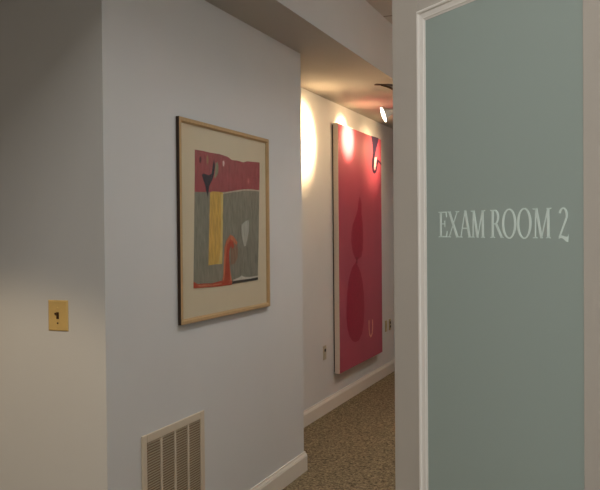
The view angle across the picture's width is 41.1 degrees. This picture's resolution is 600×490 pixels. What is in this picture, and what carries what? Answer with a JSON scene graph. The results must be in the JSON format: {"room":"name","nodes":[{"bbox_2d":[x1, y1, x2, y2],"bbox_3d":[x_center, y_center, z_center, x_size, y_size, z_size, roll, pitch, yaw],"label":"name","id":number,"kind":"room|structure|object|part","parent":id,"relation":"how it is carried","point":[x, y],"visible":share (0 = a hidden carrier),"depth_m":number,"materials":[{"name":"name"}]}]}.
{"room":"medical office hallway","nodes":[
{"label":"medical office hallway","id":0,"kind":"room"},
{"bbox_2d":[0,0,303,489],"bbox_3d":[-1.604,0.134,4.558,2.654,2.627,2.087,0,1,22],"label":"wall","id":1,"kind":"structure","parent":0,"point":[93,92],"depth_m":3.28,"materials":[{"name":"paint"}]},
{"bbox_2d":[48,300,68,330],"bbox_3d":[-0.964,0.280,3.172,0.095,0.122,0.022,0,1,22],"label":"light switch","id":2,"kind":"object","parent":1,"relation":"attached to","point":[57,309],"visible":1,"depth_m":3.17,"materials":[{"name":"gold metal"}]},
{"bbox_2d":[141,410,204,489],"bbox_3d":[-0.557,1.013,3.579,0.008,0.440,0.537,0,1,22],"label":"air vent","id":3,"kind":"object","parent":1,"relation":"in","point":[172,455],"visible":1,"depth_m":3.57,"materials":[{"name":"beige metal"}]},
{"bbox_2d":[176,116,269,324],"bbox_3d":[-0.362,-0.117,4.060,0.019,0.942,0.992,0,1,22],"label":"framed print","id":4,"kind":"object","parent":1,"relation":"attached to","point":[223,215],"visible":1,"depth_m":3.99,"materials":[{"name":"paper"}]},
{"bbox_2d":[250,451,307,489],"bbox_3d":[-1.562,1.386,4.564,2.622,0.122,2.121,0,1,22],"label":"baseboard","id":5,"kind":"structure","parent":1,"relation":"attached to","point":[281,478],"depth_m":4.74,"materials":[{"name":"paint"}]},
{"bbox_2d":[205,0,392,128],"bbox_3d":[-1.523,-1.376,4.346,2.971,0.396,12.000,0,1,22],"label":"ceiling","id":6,"kind":"structure","parent":0,"point":[344,47],"depth_m":5.11,"materials":[{"name":"paint"}]},
{"bbox_2d":[374,84,392,121],"bbox_3d":[0.671,-1.078,6.107,0.215,0.288,0.124,-1,1,-22],"label":"ceiling spotlight","id":7,"kind":"object","parent":6,"relation":"attached to","point":[385,113],"visible":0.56,"depth_m":6.08,"materials":[{"name":"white metal"}]},
{"bbox_2d":[282,371,395,489],"bbox_3d":[0.375,1.494,3.644,7.000,0.100,12.000,0,1,22],"label":"floor","id":8,"kind":"structure","parent":0,"point":[351,446],"depth_m":5.65,"materials":[{"name":"brown carpet"}]},
{"bbox_2d":[301,88,394,409],"bbox_3d":[0.463,0.074,7.450,0.100,2.627,4.813,0,1,22],"label":"wall","id":9,"kind":"structure","parent":0,"point":[318,113],"depth_m":6.65,"materials":[{"name":"paint"}]},
{"bbox_2d":[323,345,325,359],"bbox_3d":[0.207,0.896,6.653,0.008,0.117,0.072,0,1,22],"label":"wall outlet","id":10,"kind":"object","parent":9,"relation":"attached to","point":[324,347],"visible":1,"depth_m":6.64,"materials":[{"name":"beige plastic"}]},
{"bbox_2d":[304,359,394,426],"bbox_3d":[0.530,1.326,7.451,0.017,0.122,4.784,0,1,22],"label":"baseboard","id":11,"kind":"structure","parent":9,"relation":"attached to","point":[328,404],"depth_m":7.12,"materials":[{"name":"paint"}]},
{"bbox_2d":[332,123,381,373],"bbox_3d":[0.554,0.019,7.465,0.058,2.150,1.343,0,1,22],"label":"canvas painting","id":12,"kind":"object","parent":9,"relation":"attached to","point":[356,155],"visible":1,"depth_m":7.29,"materials":[{"name":"red fabric"}]},
{"bbox_2d":[366,0,391,23],"bbox_3d":[0.347,-1.630,3.599,7.000,0.100,12.000,0,1,22],"label":"ceiling","id":13,"kind":"structure","parent":0,"point":[384,7],"depth_m":5.42,"materials":[{"name":"paint"}]},
{"bbox_3d":[1.716,-0.108,5.572,0.120,3.024,7.375,0,1,22],"label":"wall","id":14,"kind":"structure","parent":0,"visible":0},
{"bbox_2d":[392,0,599,489],"bbox_3d":[0.434,0.389,1.784,0.114,2.147,0.812,-1,1,-27],"label":"door","id":15,"kind":"structure","parent":14,"relation":"in","point":[496,103],"depth_m":1.78,"materials":[{"name":"paint"}]},
{"bbox_3d":[0.439,-0.637,1.794,0.044,0.096,0.543,-1,1,-27],"label":"rail","id":16,"kind":"part","parent":15,"relation":"part of","materials":[{"name":"paint"}]}
]}

